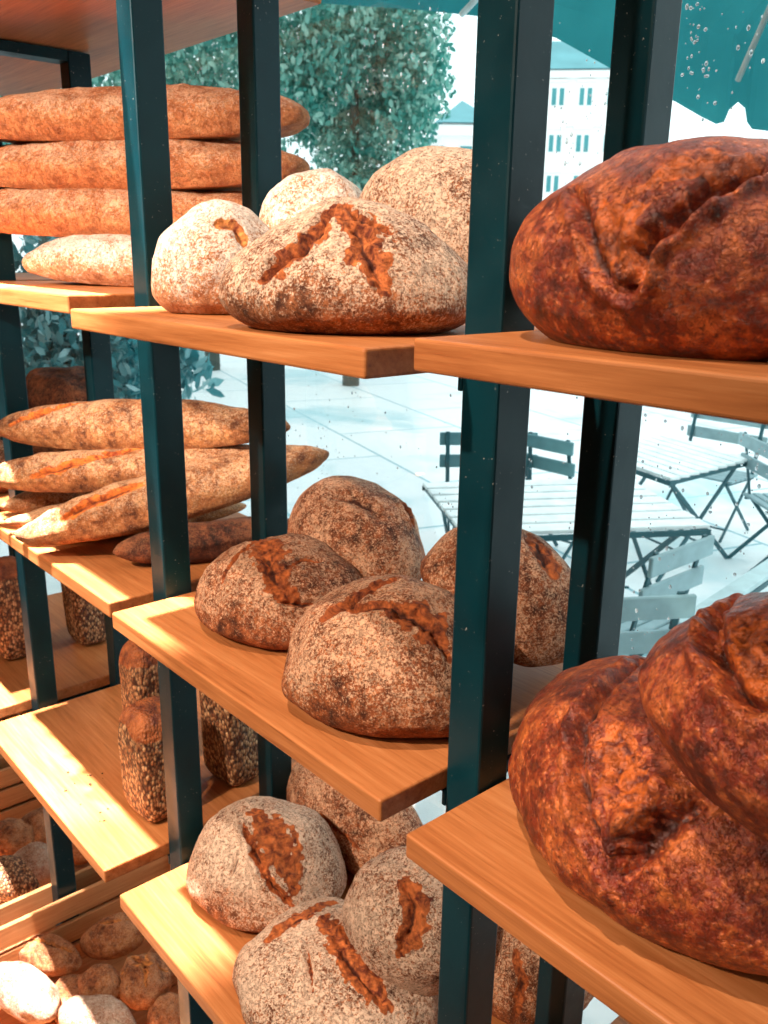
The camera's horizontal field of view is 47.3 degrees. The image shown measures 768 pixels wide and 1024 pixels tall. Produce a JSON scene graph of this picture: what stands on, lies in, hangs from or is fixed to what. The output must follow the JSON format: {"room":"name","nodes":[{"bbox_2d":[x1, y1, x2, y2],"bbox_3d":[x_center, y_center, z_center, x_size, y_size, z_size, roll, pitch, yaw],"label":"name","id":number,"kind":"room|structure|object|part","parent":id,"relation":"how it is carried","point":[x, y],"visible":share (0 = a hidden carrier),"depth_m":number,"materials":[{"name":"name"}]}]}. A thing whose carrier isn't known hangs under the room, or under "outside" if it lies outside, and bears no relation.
{"room":"food shop","nodes":[
{"label":"food shop","id":0,"kind":"room"},
{"bbox_2d":[0,307,767,1023],"bbox_3d":[27.581,-8.342,37.394,89.470,0.200,100.000,-13,21,-39],"label":"pavement","id":1,"kind":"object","parent":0,"point":[427,401],"depth_m":9.60,"materials":[{"name":"stone"}]},
{"bbox_2d":[0,57,167,244],"bbox_3d":[-4.409,-4.421,11.281,3.463,5.959,3.039,15,21,40],"label":"leafy tree","id":2,"kind":"object","parent":1,"relation":"on","point":[97,81],"visible":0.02,"depth_m":10.63,"materials":[{"name":"teal plant"}]},
{"bbox_2d":[12,235,181,398],"bbox_3d":[-1.341,-0.267,4.046,0.773,2.128,1.007,-7,18,-26],"label":"leafy bush","id":3,"kind":"object","parent":1,"relation":"on","point":[53,334],"visible":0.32,"depth_m":3.63,"materials":[{"name":"green plant"}]},
{"bbox_2d":[109,31,291,370],"bbox_3d":[-3.053,-5.704,14.402,2.996,6.713,2.915,1,16,2],"label":"leafy tree","id":4,"kind":"object","parent":1,"relation":"on","point":[177,62],"visible":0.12,"depth_m":13.07,"materials":[{"name":"teal plant"}]},
{"bbox_2d":[179,347,224,399],"bbox_3d":[-1.219,-0.413,5.098,0.582,1.821,0.548,-13,21,-39],"label":"leafy bush","id":5,"kind":"object","parent":1,"relation":"on","point":[189,358],"visible":0.1,"depth_m":5.00,"materials":[{"name":"green plant"}]},
{"bbox_2d":[279,3,456,385],"bbox_3d":[-0.393,-4.797,13.010,2.824,5.830,2.805,3,16,6],"label":"leafy tree","id":6,"kind":"object","parent":1,"relation":"on","point":[323,62],"visible":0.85,"depth_m":11.87,"materials":[{"name":"teal plant"}]},
{"bbox_2d":[428,101,473,148],"bbox_3d":[3.428,-14.373,40.942,2.900,8.666,7.650,1,16,0],"label":"house","id":7,"kind":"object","parent":1,"relation":"on","point":[457,130],"visible":0.26,"depth_m":36.92,"materials":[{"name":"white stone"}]},
{"bbox_2d":[439,431,537,530],"bbox_3d":[0.687,-0.035,5.594,0.640,0.889,0.477,0,16,-3],"label":"folding chair","id":8,"kind":"object","parent":1,"relation":"on","point":[447,438],"visible":0.21,"depth_m":5.68,"materials":[{"name":"metal"}]},
{"bbox_2d":[321,0,767,130],"bbox_3d":[0.392,-0.686,3.402,0.574,3.341,2.781,-13,21,-39],"label":"awning","id":9,"kind":"object","parent":1,"relation":"on","point":[585,25],"visible":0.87,"depth_m":2.63,"materials":[{"name":"teal fabric"}]},
{"bbox_2d":[525,433,574,559],"bbox_3d":[1.183,-0.099,5.840,0.477,0.889,0.460,-13,21,-39],"label":"folding chair","id":10,"kind":"object","parent":1,"relation":"on","point":[566,447],"visible":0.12,"depth_m":5.57,"materials":[{"name":"metal"}]},
{"bbox_3d":[1.282,0.145,5.780,0.465,0.456,0.012,-13,21,-39],"label":"leg","id":11,"kind":"part","parent":10,"relation":"part of","materials":[{"name":"metal"}]},
{"bbox_2d":[422,479,710,588],"bbox_3d":[0.913,0.292,4.794,1.252,0.721,1.004,-2,16,-9],"label":"table","id":12,"kind":"object","parent":1,"relation":"on","point":[552,507],"visible":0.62,"depth_m":4.56,"materials":[{"name":"metal"}]},
{"bbox_3d":[0.319,-0.002,4.608,0.015,0.030,1.002,-2,16,-9],"label":"rail","id":13,"kind":"part","parent":12,"relation":"part of","materials":[{"name":"metal"}]},
{"bbox_3d":[0.380,0.321,4.721,0.014,0.691,0.882,-2,16,-9],"label":"leg","id":14,"kind":"part","parent":12,"relation":"part of","materials":[{"name":"metal"}]},
{"bbox_3d":[0.997,0.118,4.233,1.252,0.030,0.012,-2,16,-9],"label":"rail","id":15,"kind":"part","parent":12,"relation":"part of","materials":[{"name":"metal"}]},
{"bbox_3d":[1.443,0.288,4.889,0.014,0.691,0.882,-2,16,-9],"label":"leg","id":16,"kind":"part","parent":12,"relation":"part of","materials":[{"name":"metal"}]},
{"bbox_3d":[1.415,0.293,4.870,0.014,0.691,0.882,-2,16,-9],"label":"leg","id":17,"kind":"part","parent":12,"relation":"part of","materials":[{"name":"metal"}]},
{"bbox_2d":[542,41,609,200],"bbox_3d":[14.126,-23.332,59.789,8.974,15.622,7.650,3,16,6],"label":"building","id":18,"kind":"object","parent":1,"relation":"on","point":[570,70],"visible":0.3,"depth_m":55.89,"materials":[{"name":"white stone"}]},
{"bbox_3d":[10.723,-21.389,57.100,0.280,1.000,0.075,3,16,6],"label":"pane","id":19,"kind":"part","parent":18,"relation":"part of","materials":[{"name":"teal glass"}]},
{"bbox_3d":[10.759,-23.735,56.415,0.280,1.000,0.075,3,16,6],"label":"pane","id":20,"kind":"part","parent":18,"relation":"part of","materials":[{"name":"teal glass"}]},
{"bbox_3d":[10.800,-26.375,55.645,0.280,1.000,0.075,3,16,6],"label":"pane","id":21,"kind":"part","parent":18,"relation":"part of","materials":[{"name":"teal glass"}]},
{"bbox_3d":[11.199,-21.366,57.047,0.280,1.000,0.075,3,16,6],"label":"pane","id":22,"kind":"part","parent":18,"relation":"part of","materials":[{"name":"teal glass"}]},
{"bbox_3d":[11.236,-23.712,56.361,0.280,1.000,0.075,3,16,6],"label":"pane","id":23,"kind":"part","parent":18,"relation":"part of","materials":[{"name":"teal glass"}]},
{"bbox_3d":[11.277,-26.352,55.591,0.280,1.000,0.075,3,16,6],"label":"pane","id":24,"kind":"part","parent":18,"relation":"part of","materials":[{"name":"teal glass"}]},
{"bbox_3d":[12.479,-23.652,56.221,0.280,1.000,0.075,3,16,6],"label":"pane","id":25,"kind":"part","parent":18,"relation":"part of","materials":[{"name":"teal glass"}]},
{"bbox_3d":[12.520,-26.291,55.450,0.280,1.000,0.075,3,16,6],"label":"pane","id":26,"kind":"part","parent":18,"relation":"part of","materials":[{"name":"teal glass"}]},
{"bbox_3d":[12.955,-23.629,56.167,0.280,1.000,0.075,3,16,6],"label":"pane","id":27,"kind":"part","parent":18,"relation":"part of","materials":[{"name":"teal glass"}]},
{"bbox_3d":[12.996,-26.268,55.397,0.280,1.000,0.075,3,16,6],"label":"pane","id":28,"kind":"part","parent":18,"relation":"part of","materials":[{"name":"teal glass"}]},
{"bbox_2d":[618,591,696,655],"bbox_3d":[0.793,0.642,3.280,0.460,0.889,0.477,-2,16,-9],"label":"folding chair","id":29,"kind":"object","parent":1,"relation":"on","point":[681,605],"visible":0.09,"depth_m":2.97,"materials":[{"name":"metal"}]},
{"bbox_2d":[620,534,714,655],"bbox_3d":[1.037,0.503,3.769,0.460,0.889,0.477,-13,21,-39],"label":"folding chair","id":30,"kind":"object","parent":1,"relation":"on","point":[693,551],"visible":0.2,"depth_m":3.54,"materials":[{"name":"metal"}]},
{"bbox_2d":[634,435,746,581],"bbox_3d":[1.916,-0.046,6.007,1.221,0.720,0.850,-13,21,-39],"label":"table","id":31,"kind":"object","parent":1,"relation":"on","point":[696,460],"visible":0.55,"depth_m":5.74,"materials":[{"name":"metal"}]},
{"bbox_3d":[1.791,-0.124,6.319,0.839,0.691,0.014,-12,21,-38],"label":"leg","id":32,"kind":"part","parent":31,"relation":"part of","materials":[{"name":"metal"}]},
{"bbox_3d":[1.557,-0.280,5.629,0.012,0.030,0.844,-6,18,-22],"label":"rail","id":33,"kind":"part","parent":31,"relation":"part of","materials":[{"name":"metal"}]},
{"bbox_3d":[2.052,0.057,5.713,0.838,0.691,0.040,-13,21,-39],"label":"leg","id":34,"kind":"part","parent":31,"relation":"part of","materials":[{"name":"metal"}]},
{"bbox_3d":[2.049,0.065,5.685,0.839,0.691,0.014,-12,21,-38],"label":"leg","id":35,"kind":"part","parent":31,"relation":"part of","materials":[{"name":"metal"}]},
{"bbox_3d":[2.077,-0.250,5.553,0.951,0.030,0.015,-12,21,-38],"label":"rail","id":36,"kind":"part","parent":31,"relation":"part of","materials":[{"name":"metal"}]},
{"bbox_2d":[666,413,767,542],"bbox_3d":[2.437,-0.295,6.577,0.477,0.889,0.640,-13,21,-39],"label":"folding chair","id":37,"kind":"object","parent":1,"relation":"on","point":[692,430],"visible":0.38,"depth_m":6.55,"materials":[{"name":"metal"}]},
{"bbox_3d":[2.272,-0.144,6.823,0.465,0.456,0.012,-13,21,-39],"label":"leg","id":38,"kind":"part","parent":37,"relation":"part of","materials":[{"name":"metal"}]},
{"bbox_3d":[2.603,-0.033,6.459,0.465,0.456,0.012,-13,21,-39],"label":"leg","id":39,"kind":"part","parent":37,"relation":"part of","materials":[{"name":"metal"}]},
{"bbox_3d":[2.588,-0.223,6.362,0.390,0.020,0.012,-13,21,-39],"label":"seat rail","id":40,"kind":"part","parent":37,"relation":"part of","materials":[{"name":"metal"}]},
{"bbox_2d":[669,559,767,623],"bbox_3d":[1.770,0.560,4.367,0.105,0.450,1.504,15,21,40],"label":"table","id":41,"kind":"object","parent":1,"relation":"on","point":[756,579],"visible":0.16,"depth_m":4.28,"materials":[{"name":"metal"}]},
{"bbox_3d":[1.803,0.396,4.288,0.020,0.030,1.500,15,21,40],"label":"rail","id":42,"kind":"part","parent":41,"relation":"part of","materials":[{"name":"metal"}]},
{"bbox_2d":[728,432,767,570],"bbox_3d":[2.603,-0.052,5.753,0.477,0.889,0.460,1,16,-1],"label":"folding chair","id":43,"kind":"object","parent":1,"relation":"on","point":[751,443],"visible":0.85,"depth_m":5.76,"materials":[{"name":"metal"}]},
{"bbox_3d":[2.591,0.111,5.969,0.465,0.456,0.012,1,16,-1],"label":"leg","id":44,"kind":"part","parent":43,"relation":"part of","materials":[{"name":"metal"}]},
{"bbox_3d":[2.597,0.201,5.658,0.465,0.456,0.012,1,16,-1],"label":"leg","id":45,"kind":"part","parent":43,"relation":"part of","materials":[{"name":"metal"}]},
{"bbox_3d":[-1.999,1.984,0.450,5.530,0.200,9.000,-13,21,-39],"label":"floor","id":46,"kind":"structure","parent":0,"visible":0},
{"bbox_2d":[0,711,35,811],"bbox_3d":[-1.661,0.917,3.283,0.734,0.230,0.701,-13,21,-39],"label":"crate","id":47,"kind":"object","parent":46,"relation":"on","point":[3,763],"visible":0.06,"depth_m":3.13,"materials":[{"name":"brown wood"}]},
{"bbox_2d":[0,766,168,934],"bbox_3d":[-1.163,1.085,2.736,0.734,0.230,0.682,-13,21,-39],"label":"crate","id":48,"kind":"object","parent":46,"relation":"on","point":[85,874],"visible":0.02,"depth_m":2.55,"materials":[{"name":"brown wood"}]},
{"bbox_2d":[0,855,38,901],"bbox_3d":[-1.107,1.083,2.609,0.181,0.107,0.132,10,18,27],"label":"bread roll","id":49,"kind":"object","parent":48,"relation":"in","point":[17,880],"visible":0.79,"depth_m":2.56,"materials":[{"name":"brown food"}]},
{"bbox_2d":[13,842,50,886],"bbox_3d":[-1.054,1.062,2.653,0.158,0.105,0.140,3,16,8],"label":"bread roll","id":50,"kind":"object","parent":48,"relation":"in","point":[34,854],"visible":0.47,"depth_m":2.62,"materials":[{"name":"brown food"}]},
{"bbox_2d":[21,807,46,843],"bbox_3d":[-1.109,1.015,2.842,0.145,0.106,0.163,-13,21,-39],"label":"bread roll","id":51,"kind":"object","parent":48,"relation":"in","point":[35,818],"visible":0.34,"depth_m":2.79,"materials":[{"name":"brown food"}]},
{"bbox_3d":[-1.164,1.189,2.766,0.704,0.012,0.652,-13,21,-39],"label":"panel","id":52,"kind":"part","parent":48,"relation":"part of","materials":[{"name":"brown wood"}]},
{"bbox_2d":[72,843,88,864],"bbox_3d":[-0.990,1.073,2.832,0.133,0.084,0.126,3,16,8],"label":"bread roll","id":53,"kind":"object","parent":48,"relation":"in","point":[79,859],"visible":0.12,"depth_m":2.77,"materials":[{"name":"brown food"}]},
{"bbox_3d":[-1.162,1.102,2.800,0.141,0.082,0.165,-13,21,-39],"label":"bread roll","id":54,"kind":"object","parent":48,"relation":"in","visible":0},
{"bbox_2d":[0,817,34,855],"bbox_3d":[-1.189,1.032,2.793,0.184,0.099,0.140,-2,17,-11],"label":"bread roll","id":55,"kind":"object","parent":54,"relation":"on","point":[15,834],"visible":0.66,"depth_m":2.76,"materials":[{"name":"brown food"}]},
{"bbox_2d":[0,855,213,1023],"bbox_3d":[-0.670,1.250,2.195,0.734,0.230,0.683,-13,21,-39],"label":"crate","id":56,"kind":"object","parent":46,"relation":"on","point":[24,927],"visible":0.03,"depth_m":2.44,"materials":[{"name":"brown wood"}]},
{"bbox_2d":[0,961,59,1023],"bbox_3d":[-0.911,1.206,2.216,0.259,0.098,0.113,13,20,36],"label":"bread roll","id":57,"kind":"object","parent":56,"relation":"in","point":[27,994],"visible":1,"depth_m":2.17,"materials":[{"name":"beige food"}]},
{"bbox_2d":[14,933,81,976],"bbox_3d":[-0.908,1.187,2.363,0.214,0.081,0.103,6,17,18],"label":"bread roll","id":58,"kind":"object","parent":56,"relation":"in","point":[52,954],"visible":0.83,"depth_m":2.33,"materials":[{"name":"brown food"}]},
{"bbox_2d":[54,974,81,1023],"bbox_3d":[-0.802,1.258,2.272,0.123,0.089,0.150,-13,21,-39],"label":"bread roll","id":59,"kind":"object","parent":56,"relation":"in","point":[67,985],"visible":0.23,"depth_m":2.25,"materials":[{"name":"brown food"}]},
{"bbox_2d":[58,994,135,1023],"bbox_3d":[-0.697,1.229,2.131,0.218,0.077,0.116,6,17,18],"label":"bread roll","id":60,"kind":"object","parent":56,"relation":"in","point":[97,1008],"visible":1,"depth_m":2.11,"materials":[{"name":"beige food"}]},
{"bbox_2d":[78,963,120,999],"bbox_3d":[-0.722,1.208,2.232,0.109,0.115,0.113,-5,17,-21],"label":"bread roll","id":61,"kind":"object","parent":56,"relation":"in","point":[100,978],"visible":0.66,"depth_m":2.20,"materials":[{"name":"brown food"}]},
{"bbox_3d":[-0.672,1.355,2.226,0.704,0.012,0.653,-13,21,-39],"label":"panel","id":62,"kind":"part","parent":56,"relation":"part of","materials":[{"name":"brown wood"}]},
{"bbox_2d":[80,912,143,959],"bbox_3d":[-0.746,1.166,2.404,0.179,0.113,0.115,3,16,9],"label":"bread roll","id":63,"kind":"object","parent":56,"relation":"in","point":[114,936],"visible":0.91,"depth_m":2.37,"materials":[{"name":"brown food"}]},
{"bbox_2d":[119,952,171,1010],"bbox_3d":[-0.617,1.200,2.253,0.138,0.112,0.132,12,20,34],"label":"bread roll","id":64,"kind":"object","parent":56,"relation":"in","point":[144,977],"visible":0.93,"depth_m":2.21,"materials":[{"name":"brown food"}]},
{"bbox_2d":[148,947,177,987],"bbox_3d":[-0.589,1.220,2.373,0.112,0.092,0.128,-13,21,-39],"label":"bread roll","id":65,"kind":"object","parent":56,"relation":"in","point":[174,979],"visible":0.09,"depth_m":2.33,"materials":[{"name":"brown food"}]},
{"bbox_2d":[147,991,179,1023],"bbox_3d":[-0.543,1.258,2.199,0.103,0.077,0.116,-13,21,-39],"label":"bread roll","id":66,"kind":"object","parent":56,"relation":"in","point":[165,1010],"visible":0.73,"depth_m":2.17,"materials":[{"name":"brown food"}]},
{"bbox_2d":[0,0,767,1023],"bbox_3d":[-0.298,-0.048,1.610,0.534,3.100,3.060,-13,21,-39],"label":"shelving unit","id":67,"kind":"object","parent":46,"relation":"on","point":[491,873],"visible":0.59,"depth_m":1.13,"materials":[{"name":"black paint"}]},
{"bbox_2d":[0,440,8,493],"bbox_3d":[-1.009,-0.124,2.258,0.200,0.133,0.160,-2,17,-11],"label":"loaf","id":68,"kind":"object","parent":67,"relation":"on","point":[2,457],"visible":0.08,"depth_m":2.21,"materials":[{"name":"brown food"}]},
{"bbox_2d":[0,556,25,659],"bbox_3d":[-1.067,0.273,2.502,0.114,0.292,0.119,-13,21,-39],"label":"loaf","id":69,"kind":"object","parent":67,"relation":"on","point":[12,641],"visible":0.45,"depth_m":2.45,"materials":[{"name":"brown food"}]},
{"bbox_3d":[-1.212,-0.057,2.861,0.053,2.390,0.051,-13,21,-39],"label":"post","id":70,"kind":"part","parent":67,"relation":"part of","materials":[{"name":"black metal"}]},
{"bbox_2d":[4,503,62,527],"bbox_3d":[-0.587,-0.004,1.980,0.504,0.060,0.092,-6,18,-18],"label":"baguette","id":71,"kind":"object","parent":67,"relation":"on","point":[19,521],"visible":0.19,"depth_m":1.90,"materials":[{"name":"brown food"}]},
{"bbox_3d":[-0.782,-1.010,1.921,0.161,0.022,0.051,-13,21,-39],"label":"rail","id":72,"kind":"part","parent":67,"relation":"part of","materials":[{"name":"metal"}]},
{"bbox_3d":[-0.881,0.145,2.185,0.053,2.390,0.051,-13,21,-39],"label":"post","id":73,"kind":"part","parent":67,"relation":"part of","materials":[{"name":"metal"}]},
{"bbox_2d":[0,491,91,513],"bbox_3d":[-0.647,-0.036,2.054,0.479,0.078,0.104,-4,17,-12],"label":"baguette","id":74,"kind":"object","parent":67,"relation":"on","point":[24,502],"visible":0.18,"depth_m":1.99,"materials":[{"name":"brown food"}]},
{"bbox_2d":[33,446,72,454],"bbox_3d":[-0.916,-0.207,2.481,0.243,0.169,0.322,-13,21,-39],"label":"loaf","id":75,"kind":"object","parent":67,"relation":"on","point":[36,449],"visible":0.02,"depth_m":2.36,"materials":[{"name":"brown food"}]},
{"bbox_2d":[26,366,86,408],"bbox_3d":[-0.886,-0.337,2.444,0.306,0.141,0.219,14,21,37],"label":"loaf","id":76,"kind":"object","parent":75,"relation":"on","point":[45,385],"visible":0.38,"depth_m":2.35,"materials":[{"name":"brown food"}]},
{"bbox_2d":[22,234,133,286],"bbox_3d":[-0.441,-0.507,1.755,0.619,0.108,0.183,4,17,11],"label":"loaf","id":77,"kind":"object","parent":67,"relation":"on","point":[98,259],"visible":0.44,"depth_m":1.71,"materials":[{"name":"beige food"}]},
{"bbox_2d":[0,188,241,236],"bbox_3d":[-0.531,-0.614,1.783,0.772,0.113,0.192,5,17,13],"label":"loaf","id":78,"kind":"object","parent":77,"relation":"on","point":[62,212],"visible":0.48,"depth_m":1.72,"materials":[{"name":"brown food"}]},
{"bbox_2d":[0,139,309,190],"bbox_3d":[-0.525,-0.700,1.764,0.786,0.109,0.190,5,17,14],"label":"loaf","id":79,"kind":"object","parent":78,"relation":"on","point":[195,164],"visible":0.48,"depth_m":1.69,"materials":[{"name":"brown food"}]},
{"bbox_2d":[0,83,309,142],"bbox_3d":[-0.521,-0.788,1.744,0.776,0.109,0.184,5,17,13],"label":"loaf","id":80,"kind":"object","parent":79,"relation":"on","point":[194,111],"visible":0.59,"depth_m":1.67,"materials":[{"name":"brown food"}]},
{"bbox_2d":[61,583,105,645],"bbox_3d":[-0.887,0.265,2.612,0.113,0.252,0.133,-13,21,-39],"label":"loaf","id":81,"kind":"object","parent":67,"relation":"on","point":[85,623],"visible":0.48,"depth_m":2.57,"materials":[{"name":"brown food"}]},
{"bbox_2d":[64,771,108,821],"bbox_3d":[-0.646,0.612,1.895,0.086,0.005,0.217,-6,17,-21],"label":"crumbs","id":82,"kind":"object","parent":67,"relation":"on","point":[67,771],"visible":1,"depth_m":1.93,"materials":[{"name":"brown food"}]},
{"bbox_3d":[-0.720,0.108,2.321,0.053,2.390,0.051,-13,21,-39],"label":"post","id":83,"kind":"part","parent":67,"relation":"part of","materials":[{"name":"metal"}]},
{"bbox_2d":[12,502,246,535],"bbox_3d":[-0.545,0.011,1.912,0.495,0.064,0.098,-4,17,-17],"label":"baguette","id":84,"kind":"object","parent":67,"relation":"on","point":[214,515],"visible":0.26,"depth_m":1.95,"materials":[{"name":"brown food"}]},
{"bbox_2d":[119,640,159,709],"bbox_3d":[-0.525,0.429,1.980,0.115,0.312,0.116,-12,20,-37],"label":"loaf","id":85,"kind":"object","parent":67,"relation":"on","point":[138,670],"visible":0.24,"depth_m":1.90,"materials":[{"name":"brown food"}]},
{"bbox_2d":[118,696,166,822],"bbox_3d":[-0.476,0.510,1.817,0.118,0.250,0.115,16,22,42],"label":"loaf","id":86,"kind":"object","parent":67,"relation":"on","point":[140,743],"visible":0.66,"depth_m":1.76,"materials":[{"name":"brown food"}]},
{"bbox_3d":[-0.383,-0.030,1.545,0.053,3.100,0.051,-13,21,-39],"label":"post","id":87,"kind":"part","parent":67,"relation":"part of","materials":[{"name":"metal"}]},
{"bbox_2d":[15,445,328,545],"bbox_3d":[-0.427,-0.040,1.801,0.637,0.182,0.139,-2,17,-11],"label":"baguette","id":88,"kind":"object","parent":67,"relation":"on","point":[120,508],"visible":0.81,"depth_m":1.74,"materials":[{"name":"brown food"}]},
{"bbox_2d":[0,444,248,492],"bbox_3d":[-0.543,-0.101,1.904,0.711,0.112,0.134,2,16,2],"label":"baguette","id":89,"kind":"object","parent":88,"relation":"on","point":[75,471],"visible":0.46,"depth_m":1.87,"materials":[{"name":"brown food"}]},
{"bbox_2d":[0,399,290,449],"bbox_3d":[-0.551,-0.196,1.931,0.734,0.121,0.134,6,17,16],"label":"baguette","id":90,"kind":"object","parent":89,"relation":"on","point":[101,424],"visible":0.8,"depth_m":1.89,"materials":[{"name":"brown food"}]},
{"bbox_2d":[113,516,288,563],"bbox_3d":[-0.345,0.053,1.788,0.404,0.074,0.104,-7,18,-24],"label":"baguette","id":91,"kind":"object","parent":67,"relation":"on","point":[208,540],"visible":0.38,"depth_m":1.74,"materials":[{"name":"brown food"}]},
{"bbox_2d":[151,199,269,314],"bbox_3d":[-0.235,-0.370,1.271,0.203,0.158,0.149,-2,17,-11],"label":"loaf","id":92,"kind":"object","parent":67,"relation":"on","point":[190,259],"visible":0.57,"depth_m":1.22,"materials":[{"name":"beige food"}]},
{"bbox_2d":[199,691,258,785],"bbox_3d":[-0.335,0.469,1.943,0.125,0.262,0.114,15,22,41],"label":"loaf","id":93,"kind":"object","parent":67,"relation":"on","point":[230,746],"visible":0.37,"depth_m":1.90,"materials":[{"name":"brown food"}]},
{"bbox_3d":[-0.222,-0.067,1.681,0.053,3.100,0.051,-13,21,-39],"label":"post","id":94,"kind":"part","parent":67,"relation":"part of","materials":[{"name":"metal"}]},
{"bbox_2d":[186,796,346,932],"bbox_3d":[-0.220,0.625,1.623,0.304,0.182,0.262,6,17,18],"label":"loaf","id":95,"kind":"object","parent":67,"relation":"on","point":[258,858],"visible":0.89,"depth_m":1.54,"materials":[{"name":"beige food"}]},
{"bbox_2d":[194,533,360,649],"bbox_3d":[-0.165,0.114,1.435,0.302,0.152,0.255,6,17,18],"label":"loaf","id":96,"kind":"object","parent":67,"relation":"on","point":[254,593],"visible":0.65,"depth_m":1.35,"materials":[{"name":"brown food"}]},
{"bbox_2d":[287,475,425,579],"bbox_3d":[-0.049,0.027,1.546,0.217,0.163,0.323,-12,21,-38],"label":"loaf","id":97,"kind":"object","parent":96,"relation":"on","point":[361,521],"visible":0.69,"depth_m":1.46,"materials":[{"name":"brown food"}]},
{"bbox_2d":[232,897,437,1023],"bbox_3d":[-0.073,0.722,1.389,0.336,0.132,0.302,10,18,27],"label":"loaf","id":98,"kind":"object","parent":67,"relation":"on","point":[303,967],"visible":0.71,"depth_m":1.32,"materials":[{"name":"brown food"}]},
{"bbox_2d":[342,846,442,995],"bbox_3d":[0.036,0.644,1.372,0.228,0.198,0.159,10,19,29],"label":"loaf","id":99,"kind":"object","parent":98,"relation":"on","point":[392,908],"visible":0.6,"depth_m":1.32,"materials":[{"name":"brown food"}]},
{"bbox_2d":[219,196,467,334],"bbox_3d":[-0.038,-0.289,1.020,0.310,0.149,0.248,3,16,8],"label":"loaf","id":100,"kind":"object","parent":67,"relation":"on","point":[344,265],"visible":0.98,"depth_m":0.94,"materials":[{"name":"brown food"}]},
{"bbox_2d":[286,763,422,875],"bbox_3d":[-0.056,0.593,1.757,0.190,0.174,0.426,-13,21,-39],"label":"loaf","id":101,"kind":"object","parent":67,"relation":"on","point":[360,837],"visible":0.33,"depth_m":1.66,"materials":[{"name":"brown food"}]},
{"bbox_2d":[281,575,453,737],"bbox_3d":[0.017,0.175,1.192,0.310,0.175,0.288,5,17,15],"label":"loaf","id":102,"kind":"object","parent":67,"relation":"on","point":[372,656],"visible":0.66,"depth_m":1.10,"materials":[{"name":"brown food"}]},
{"bbox_2d":[359,146,471,263],"bbox_3d":[0.097,-0.414,1.245,0.234,0.196,0.276,-11,20,-35],"label":"loaf","id":103,"kind":"object","parent":67,"relation":"on","point":[429,184],"visible":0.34,"depth_m":1.15,"materials":[{"name":"beige food"}]},
{"bbox_2d":[420,527,570,666],"bbox_3d":[0.177,0.115,1.306,0.235,0.190,0.227,-3,17,-13],"label":"loaf","id":104,"kind":"object","parent":67,"relation":"on","point":[544,575],"visible":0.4,"depth_m":1.22,"materials":[{"name":"brown food"}]},
{"bbox_3d":[0.114,0.137,0.999,0.053,3.100,0.051,-13,21,-39],"label":"post","id":105,"kind":"part","parent":67,"relation":"part of","materials":[{"name":"metal"}]},
{"bbox_2d":[492,925,593,1023],"bbox_3d":[0.256,0.709,1.418,0.236,0.151,0.180,-9,19,-30],"label":"loaf","id":106,"kind":"object","parent":67,"relation":"on","point":[516,972],"visible":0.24,"depth_m":1.34,"materials":[{"name":"brown food"}]},
{"bbox_3d":[0.275,0.100,1.134,0.053,3.100,0.051,-13,21,-39],"label":"post","id":107,"kind":"part","parent":67,"relation":"part of","materials":[{"name":"metal"}]},
{"bbox_2d":[508,655,767,975],"bbox_3d":[0.315,0.260,0.888,0.348,0.202,0.436,-5,17,-20],"label":"loaf","id":108,"kind":"object","parent":67,"relation":"on","point":[595,789],"visible":0.77,"depth_m":0.77,"materials":[{"name":"brown food"}]},
{"bbox_2d":[638,592,767,841],"bbox_3d":[0.361,0.164,0.709,0.330,0.194,0.267,14,21,38],"label":"loaf","id":109,"kind":"object","parent":108,"relation":"on","point":[703,684],"visible":1,"depth_m":0.68,"materials":[{"name":"brown food"}]},
{"bbox_2d":[509,136,767,361],"bbox_3d":[0.255,-0.223,0.732,0.244,0.165,0.345,-7,18,-26],"label":"loaf","id":110,"kind":"object","parent":67,"relation":"on","point":[660,249],"visible":1,"depth_m":0.64,"materials":[{"name":"brown food"}]},
{"bbox_3d":[-0.100,-0.411,1.490,0.220,0.118,0.181,10,18,27],"label":"loaf","id":111,"kind":"object","parent":67,"relation":"on","visible":0},
{"bbox_2d":[259,168,361,228],"bbox_3d":[-0.110,-0.503,1.446,0.204,0.124,0.148,3,16,8],"label":"loaf","id":112,"kind":"object","parent":111,"relation":"on","point":[296,192],"visible":0.32,"depth_m":1.39,"materials":[{"name":"beige food"}]},
{"bbox_3d":[0.111,-2.757,0.920,0.110,1.900,6.400,-13,21,-39],"label":"wall","id":113,"kind":"structure","parent":0,"visible":0},
{"bbox_3d":[-0.256,-0.372,2.009,0.090,3.500,6.400,-13,21,-39],"label":"window","id":114,"kind":"structure","parent":113,"relation":"in","visible":0},
{"bbox_2d":[26,2,767,648],"bbox_3d":[-0.437,-0.626,2.140,0.002,1.221,2.928,-13,21,-39],"label":"water droplets","id":115,"kind":"object","parent":114,"relation":"attached to","point":[697,3],"visible":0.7,"depth_m":1.30,"materials":[{"name":"white"}]}
]}

